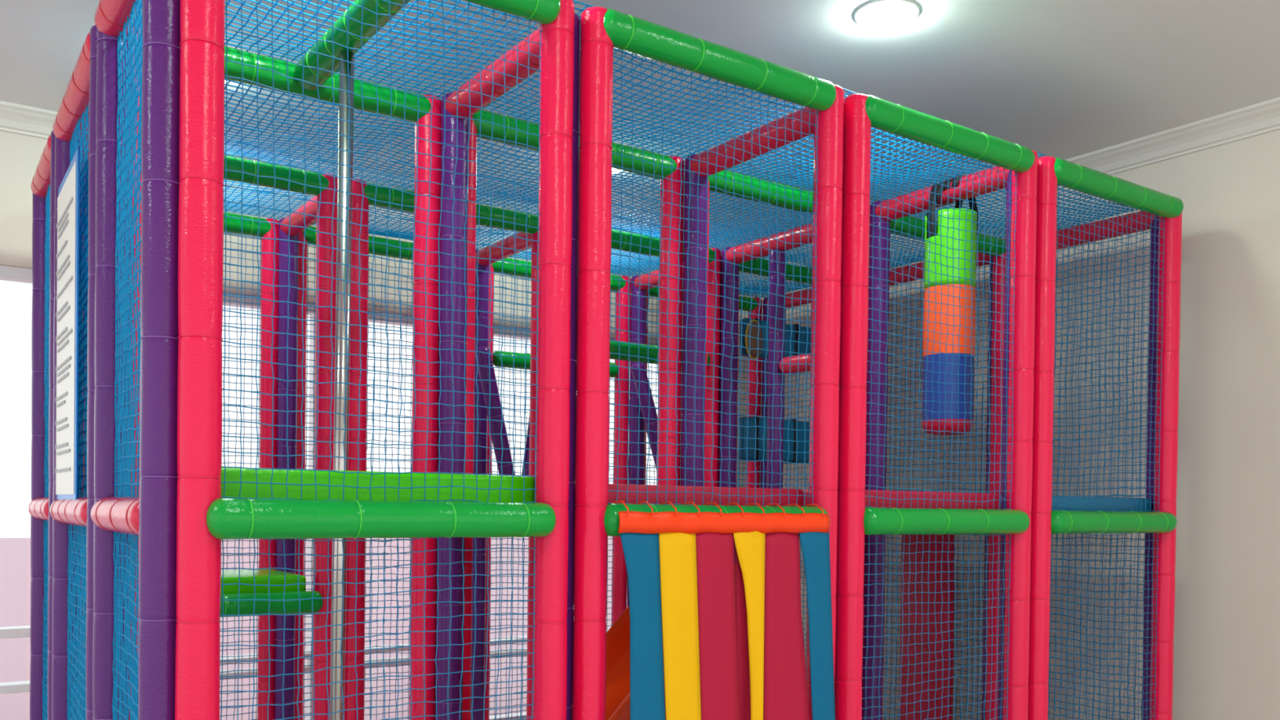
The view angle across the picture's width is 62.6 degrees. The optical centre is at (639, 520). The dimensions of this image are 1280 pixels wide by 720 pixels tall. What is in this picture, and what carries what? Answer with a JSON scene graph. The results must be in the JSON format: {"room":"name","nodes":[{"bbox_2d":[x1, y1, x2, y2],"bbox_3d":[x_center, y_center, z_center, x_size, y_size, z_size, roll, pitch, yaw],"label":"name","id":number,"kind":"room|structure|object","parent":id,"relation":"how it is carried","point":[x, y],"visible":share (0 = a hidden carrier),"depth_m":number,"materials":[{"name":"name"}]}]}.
{"room":"indoor playground","nodes":[
{"label":"indoor playground","id":0,"kind":"room"},
{"bbox_2d":[0,130,759,487],"bbox_3d":[-2.992,-0.250,4.176,8.994,2.882,0.120,0,1,-35],"label":"wall","id":1,"kind":"structure","parent":0,"point":[20,155],"depth_m":4.89,"materials":[{"name":"beige paint"}]},
{"bbox_2d":[0,264,32,693],"bbox_3d":[-4.292,0.012,3.265,4.620,2.150,0.090,0,1,-35],"label":"window","id":2,"kind":"structure","parent":1,"relation":"in","point":[12,273],"depth_m":4.39,"materials":[{"name":"white"}]},
{"bbox_2d":[0,100,730,254],"bbox_3d":[-2.955,-1.645,4.029,8.879,0.086,0.115,0,1,-35],"label":"trim","id":3,"kind":"structure","parent":1,"relation":"attached to","point":[16,118],"depth_m":4.35,"materials":[{"name":"white paint"}]},
{"bbox_2d":[219,291,657,719],"bbox_3d":[-1.050,0.024,5.494,3.010,2.150,0.110,0,1,-35],"label":"window","id":4,"kind":"structure","parent":1,"relation":"in","point":[312,356],"depth_m":5.14,"materials":[{"name":"white"}]},
{"bbox_2d":[0,0,1279,245],"bbox_3d":[-0.694,-1.670,0.964,9.114,0.100,7.966,0,1,-35],"label":"ceiling","id":5,"kind":"structure","parent":0,"point":[1063,79],"depth_m":3.76,"materials":[{"name":"white paint"}]},
{"bbox_2d":[853,0,919,31],"bbox_3d":[0.793,-1.612,3.386,0.208,0.042,0.208,0,1,-35],"label":"ceiling light","id":6,"kind":"object","parent":5,"relation":"attached to","point":[878,15],"visible":1,"depth_m":3.34,"materials":[{"name":"grey plastic"}]},
{"bbox_2d":[759,129,1279,719],"bbox_3d":[2.987,-0.166,3.540,0.120,2.882,7.966,0,1,-35],"label":"wall","id":7,"kind":"structure","parent":0,"point":[1227,629],"depth_m":4.41,"materials":[{"name":"beige paint"}]},
{"bbox_2d":[762,97,1279,262],"bbox_3d":[2.942,-1.563,3.406,0.115,0.086,7.846,0,1,-35],"label":"trim","id":8,"kind":"structure","parent":7,"relation":"attached to","point":[1262,117],"depth_m":4.39,"materials":[{"name":"white paint"}]},
{"bbox_3d":[-0.732,1.311,1.002,9.114,0.100,7.966,0,1,-35],"label":"floor","id":9,"kind":"structure","parent":0,"visible":0},
{"bbox_2d":[28,130,54,719],"bbox_3d":[-2.121,-0.051,3.789,0.095,2.517,0.720,0,1,-35],"label":"panel","id":10,"kind":"object","parent":9,"relation":"on","point":[42,184],"visible":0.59,"depth_m":4.00,"materials":[{"name":"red plastic"}]},
{"bbox_2d":[49,25,97,719],"bbox_3d":[-1.638,-0.036,3.090,0.096,2.517,0.892,0,1,-35],"label":"panel","id":11,"kind":"object","parent":9,"relation":"on","point":[73,525],"visible":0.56,"depth_m":3.14,"materials":[{"name":"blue fabric"}]},
{"bbox_2d":[54,148,79,499],"bbox_3d":[-1.751,-0.555,3.209,0.012,1.010,0.530,0,1,-35],"label":"board","id":12,"kind":"object","parent":11,"relation":"on","point":[68,199],"visible":0.95,"depth_m":3.13,"materials":[{"name":"white"}]},
{"bbox_2d":[90,0,180,719],"bbox_3d":[-1.152,-0.021,2.388,0.095,2.517,0.727,0,1,-35],"label":"panel","id":13,"kind":"object","parent":9,"relation":"on","point":[117,516],"visible":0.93,"depth_m":2.35,"materials":[{"name":"purple plastic"}]},
{"bbox_2d":[80,127,337,719],"bbox_3d":[-1.519,-0.043,3.741,0.894,2.517,0.084,0,1,-35],"label":"panel","id":14,"kind":"object","parent":9,"relation":"on","point":[321,706],"visible":0.28,"depth_m":3.93,"materials":[{"name":"red plastic"}]},
{"bbox_2d":[219,568,323,617],"bbox_3d":[-1.620,0.267,3.859,0.774,0.137,0.542,0,1,-35],"label":"step","id":15,"kind":"structure","parent":14,"relation":"attached to","point":[230,576],"depth_m":3.79,"materials":[{"name":"green plastic"}]},
{"bbox_2d":[219,211,279,719],"bbox_3d":[-1.953,-0.057,4.369,0.894,2.517,0.084,0,1,-35],"label":"panel","id":16,"kind":"object","parent":9,"relation":"on","point":[233,225],"visible":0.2,"depth_m":4.55,"materials":[{"name":"fabric"}]},
{"bbox_2d":[128,32,441,719],"bbox_3d":[-0.987,-0.026,2.971,0.894,2.517,0.085,0,1,-35],"label":"panel","id":17,"kind":"object","parent":9,"relation":"on","point":[233,69],"visible":0.38,"depth_m":3.16,"materials":[{"name":"red plastic"}]},
{"bbox_2d":[293,0,410,90],"bbox_3d":[-0.726,-1.234,2.653,0.084,0.091,0.707,0,1,-36],"label":"crossbar","id":18,"kind":"object","parent":17,"relation":"attached to","point":[340,37],"visible":0.8,"depth_m":2.63,"materials":[{"name":"green plastic"}]},
{"bbox_2d":[274,195,316,719],"bbox_3d":[-1.356,-0.048,4.318,0.084,2.517,0.720,0,1,-35],"label":"panel","id":19,"kind":"object","parent":9,"relation":"on","point":[296,220],"visible":0.38,"depth_m":4.54,"materials":[{"name":"purple plastic"}]},
{"bbox_2d":[329,50,354,719],"bbox_3d":[-0.790,0.025,2.748,0.139,2.427,0.139,1,1,18],"label":"pole","id":20,"kind":"object","parent":9,"relation":"on","point":[335,704],"visible":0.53,"depth_m":2.69,"materials":[{"name":"silver metal"}]},
{"bbox_2d":[294,226,413,719],"bbox_3d":[-1.197,-0.054,4.892,0.885,2.517,0.085,0,1,-35],"label":"panel","id":21,"kind":"object","parent":9,"relation":"on","point":[310,235],"visible":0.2,"depth_m":4.83,"materials":[{"name":"fabric"}]},
{"bbox_2d":[174,0,574,719],"bbox_3d":[-0.538,-0.012,2.322,0.894,2.517,0.120,0,1,-35],"label":"panel","id":22,"kind":"object","parent":9,"relation":"on","point":[205,517],"visible":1,"depth_m":2.26,"materials":[{"name":"blue fabric"}]},
{"bbox_2d":[221,467,534,502],"bbox_3d":[-0.595,-0.048,2.404,0.779,0.126,0.075,0,1,-35],"label":"platform","id":23,"kind":"object","parent":22,"relation":"attached to","point":[232,474],"visible":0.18,"depth_m":2.35,"materials":[{"name":"green plastic"}]},
{"bbox_2d":[344,179,537,719],"bbox_3d":[-0.763,-0.040,4.264,0.885,2.517,0.084,0,1,-35],"label":"panel","id":24,"kind":"object","parent":9,"relation":"on","point":[382,193],"visible":0.41,"depth_m":4.01,"materials":[{"name":"red plastic"}]},
{"bbox_2d":[471,231,531,719],"bbox_3d":[-0.603,-0.045,4.838,0.084,2.517,0.720,0,1,-35],"label":"panel","id":25,"kind":"object","parent":9,"relation":"on","point":[508,242],"visible":0.25,"depth_m":5.06,"materials":[{"name":"purple plastic"}]},
{"bbox_2d":[475,346,515,475],"bbox_3d":[-0.684,-0.480,5.006,0.223,0.682,0.076,0,1,-35],"label":"tube","id":26,"kind":"object","parent":25,"relation":"attached to","point":[482,358],"visible":0.74,"depth_m":4.97,"materials":[{"name":"purple plastic"}]},
{"bbox_2d":[521,414,529,475],"bbox_3d":[-0.500,-0.479,5.085,0.077,0.683,0.219,1,1,25],"label":"tube","id":27,"kind":"object","parent":26,"relation":"attached to","point":[527,440],"visible":0.18,"depth_m":5.02,"materials":[{"name":"purple plastic"}]},
{"bbox_2d":[435,13,580,719],"bbox_3d":[-0.388,-0.018,2.917,0.084,2.517,0.727,0,1,-35],"label":"panel","id":28,"kind":"object","parent":9,"relation":"on","point":[451,108],"visible":0.43,"depth_m":3.13,"materials":[{"name":"purple plastic"}]},
{"bbox_2d":[484,257,631,719],"bbox_3d":[-0.440,-0.051,5.416,0.896,2.517,0.085,0,1,-35],"label":"panel","id":29,"kind":"object","parent":9,"relation":"on","point":[619,571],"visible":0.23,"depth_m":5.33,"materials":[{"name":"fabric"}]},
{"bbox_2d":[493,350,617,377],"bbox_3d":[-0.424,-0.800,5.398,0.736,0.081,0.080,0,1,-35],"label":"bar","id":30,"kind":"object","parent":29,"relation":"attached to","point":[507,362],"visible":0.24,"depth_m":5.23,"materials":[{"name":"green plastic"}]},
{"bbox_2d":[462,109,684,719],"bbox_3d":[-0.231,-0.024,3.494,0.885,2.517,0.084,0,1,-35],"label":"panel","id":31,"kind":"object","parent":9,"relation":"on","point":[486,127],"visible":0.3,"depth_m":3.63,"materials":[{"name":"red plastic"}]},
{"bbox_2d":[611,229,720,486],"bbox_3d":[-0.005,-0.037,4.787,0.896,2.517,0.084,0,1,-35],"label":"panel","id":32,"kind":"object","parent":9,"relation":"on","point":[615,234],"visible":0.16,"depth_m":4.97,"materials":[{"name":"red plastic"}]},
{"bbox_2d":[609,340,710,366],"bbox_3d":[0.021,-0.755,4.753,0.726,0.085,0.085,0,1,-35],"label":"bar","id":33,"kind":"object","parent":32,"relation":"attached to","point":[614,346],"visible":0.34,"depth_m":4.68,"materials":[{"name":"green plastic"}]},
{"bbox_2d":[626,254,721,607],"bbox_3d":[0.159,-0.043,5.365,0.084,2.517,0.720,0,1,-35],"label":"panel","id":34,"kind":"object","parent":9,"relation":"on","point":[644,278],"visible":0.22,"depth_m":5.58,"materials":[{"name":"purple plastic"}]},
{"bbox_2d":[631,362,657,468],"bbox_3d":[0.070,-0.477,5.491,0.278,0.684,0.077,0,1,-35],"label":"tube","id":35,"kind":"object","parent":34,"relation":"attached to","point":[644,387],"visible":0.54,"depth_m":5.44,"materials":[{"name":"purple plastic"}]},
{"bbox_2d":[644,286,762,488],"bbox_3d":[0.324,-0.048,5.943,0.898,2.517,0.084,0,1,-35],"label":"panel","id":36,"kind":"object","parent":9,"relation":"on","point":[653,292],"visible":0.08,"depth_m":6.12,"materials":[{"name":"red plastic"}]},
{"bbox_2d":[572,6,844,719],"bbox_3d":[0.216,-0.009,2.848,0.885,2.517,0.112,0,1,-35],"label":"panel","id":37,"kind":"object","parent":9,"relation":"on","point":[602,29],"visible":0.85,"depth_m":2.74,"materials":[{"name":"red plastic"}]},
{"bbox_2d":[574,483,803,506],"bbox_3d":[-0.008,-0.064,3.172,0.750,0.073,0.661,0,1,-35],"label":"platform","id":38,"kind":"object","parent":37,"relation":"attached to","point":[632,496],"visible":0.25,"depth_m":2.90,"materials":[{"name":"red plastic"}]},
{"bbox_2d":[612,500,835,719],"bbox_3d":[0.231,0.540,2.820,0.746,1.179,0.147,0,1,-35],"label":"curtain","id":39,"kind":"object","parent":37,"relation":"hanging from","point":[728,655],"visible":0.94,"depth_m":2.77,"materials":[{"name":"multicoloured plastic"}]},
{"bbox_2d":[680,106,814,682],"bbox_3d":[0.365,-0.015,3.437,0.084,2.517,0.727,0,1,-35],"label":"panel","id":40,"kind":"object","parent":9,"relation":"on","point":[721,160],"visible":0.27,"depth_m":3.65,"materials":[{"name":"purple plastic"}]},
{"bbox_2d":[605,574,735,719],"bbox_3d":[-0.214,0.589,3.189,1.334,1.030,0.354,0,1,-35],"label":"slide","id":41,"kind":"object","parent":40,"relation":"attached to","point":[618,636],"visible":0.09,"depth_m":3.43,"materials":[{"name":"orange plastic"}]},
{"bbox_2d":[704,169,813,486],"bbox_3d":[0.527,-0.021,4.017,0.896,2.517,0.084,0,1,-35],"label":"panel","id":42,"kind":"object","parent":9,"relation":"on","point":[720,183],"visible":0.09,"depth_m":3.87,"materials":[{"name":"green plastic"}]},
{"bbox_2d":[718,222,812,565],"bbox_3d":[0.642,-0.028,4.666,0.084,2.517,0.892,0,1,-35],"label":"panel","id":43,"kind":"object","parent":9,"relation":"on","point":[729,291],"visible":0.35,"depth_m":4.71,"materials":[{"name":"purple plastic"}]},
{"bbox_2d":[735,257,811,487],"bbox_3d":[0.758,-0.034,5.315,0.899,2.517,0.085,0,1,-35],"label":"panel","id":44,"kind":"object","parent":9,"relation":"on","point":[756,264],"visible":0.09,"depth_m":5.15,"materials":[{"name":"red plastic"}]},
{"bbox_2d":[737,416,809,463],"bbox_3d":[0.762,-0.400,5.310,0.669,0.218,0.068,0,1,-35],"label":"mat","id":45,"kind":"object","parent":44,"relation":"attached to","point":[742,420],"visible":0.36,"depth_m":5.17,"materials":[{"name":"blue plastic"}]},
{"bbox_2d":[738,318,811,358],"bbox_3d":[0.768,-0.893,5.304,0.669,0.186,0.068,0,1,-35],"label":"mat","id":46,"kind":"object","parent":44,"relation":"attached to","point":[802,337],"visible":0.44,"depth_m":5.25,"materials":[{"name":"blue plastic"}]},
{"bbox_2d":[745,319,762,359],"bbox_3d":[0.549,-0.875,5.085,0.107,0.194,0.032,0,1,-35],"label":"pad","id":47,"kind":"object","parent":46,"relation":"attached to","point":[754,330],"visible":0.88,"depth_m":5.07,"materials":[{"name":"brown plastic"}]},
{"bbox_2d":[760,288,811,661],"bbox_3d":[0.923,-0.040,5.893,0.085,2.517,0.720,0,1,-35],"label":"panel","id":48,"kind":"object","parent":9,"relation":"on","point":[796,302],"visible":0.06,"depth_m":5.97,"materials":[{"name":"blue plastic"}]},
{"bbox_2d":[899,534,955,719],"bbox_3d":[1.394,0.640,5.128,0.050,1.190,0.300,0,1,-35],"label":"mat","id":49,"kind":"object","parent":9,"relation":"on","point":[910,698],"visible":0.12,"depth_m":5.09,"materials":[{"name":"red plastic"}]},
{"bbox_2d":[863,252,993,719],"bbox_3d":[1.406,-0.025,5.194,0.084,2.517,0.892,0,1,-35],"label":"panel","id":50,"kind":"object","parent":9,"relation":"on","point":[980,256],"visible":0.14,"depth_m":5.07,"materials":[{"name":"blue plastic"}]},
{"bbox_2d":[834,93,1037,719],"bbox_3d":[0.973,-0.007,3.372,0.896,2.517,0.112,0,1,-35],"label":"panel","id":51,"kind":"object","parent":9,"relation":"on","point":[862,112],"visible":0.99,"depth_m":3.32,"materials":[{"name":"red plastic"}]},
{"bbox_2d":[802,489,1000,509],"bbox_3d":[0.750,-0.063,3.695,0.761,0.076,0.661,0,1,-35],"label":"pad","id":52,"kind":"object","parent":51,"relation":"attached to","point":[872,492],"visible":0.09,"depth_m":3.42,"materials":[{"name":"red plastic"}]},
{"bbox_2d":[862,165,1011,719],"bbox_3d":[1.127,-0.012,3.963,0.085,2.517,0.727,0,1,-35],"label":"panel","id":53,"kind":"object","parent":9,"relation":"on","point":[891,202],"visible":0.49,"depth_m":4.18,"materials":[{"name":"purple plastic"}]},
{"bbox_2d":[86,0,1136,298],"bbox_3d":[-0.097,-1.279,4.125,3.708,0.041,2.488,0,1,-35],"label":"net","id":54,"kind":"object","parent":53,"relation":"attached to","point":[764,288],"visible":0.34,"depth_m":3.63,"materials":[{"name":"teal fabric"}]},
{"bbox_2d":[922,174,977,435],"bbox_3d":[1.153,-0.796,3.929,0.188,0.950,0.190,0,1,-35],"label":"bag","id":55,"kind":"object","parent":53,"relation":"hanging from","point":[939,187],"visible":0.81,"depth_m":3.85,"materials":[{"name":"multicoloured plastic"}]},
{"bbox_2d":[889,215,1005,719],"bbox_3d":[1.302,-0.018,4.553,0.868,2.517,0.085,0,1,-35],"label":"panel","id":56,"kind":"object","parent":9,"relation":"on","point":[905,228],"visible":0.3,"depth_m":4.74,"materials":[{"name":"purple plastic"}]},
{"bbox_2d":[1048,210,1159,719],"bbox_3d":[1.891,-0.009,4.492,0.085,2.517,0.727,0,1,-35],"label":"panel","id":57,"kind":"object","parent":9,"relation":"on","point":[1153,320],"visible":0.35,"depth_m":4.37,"materials":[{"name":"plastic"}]},
{"bbox_2d":[1027,155,1183,719],"bbox_3d":[1.736,-0.004,3.899,0.899,2.517,0.112,0,1,-35],"label":"panel","id":58,"kind":"object","parent":9,"relation":"on","point":[1052,171],"visible":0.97,"depth_m":3.88,"materials":[{"name":"red plastic"}]},
{"bbox_2d":[1000,494,1151,511],"bbox_3d":[1.525,-0.059,4.231,0.794,0.075,0.661,0,1,-35],"label":"pad","id":59,"kind":"object","parent":58,"relation":"attached to","point":[1105,507],"visible":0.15,"depth_m":3.98,"materials":[{"name":"blue plastic"}]},
{"label":"outside","id":60,"kind":"structure","parent":0,"visible":0},
{"bbox_2d":[0,535,612,719],"bbox_3d":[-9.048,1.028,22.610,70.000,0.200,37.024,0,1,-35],"label":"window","id":61,"kind":"structure","parent":60,"point":[15,553],"depth_m":11.48,"materials":[{"name":"pink"}]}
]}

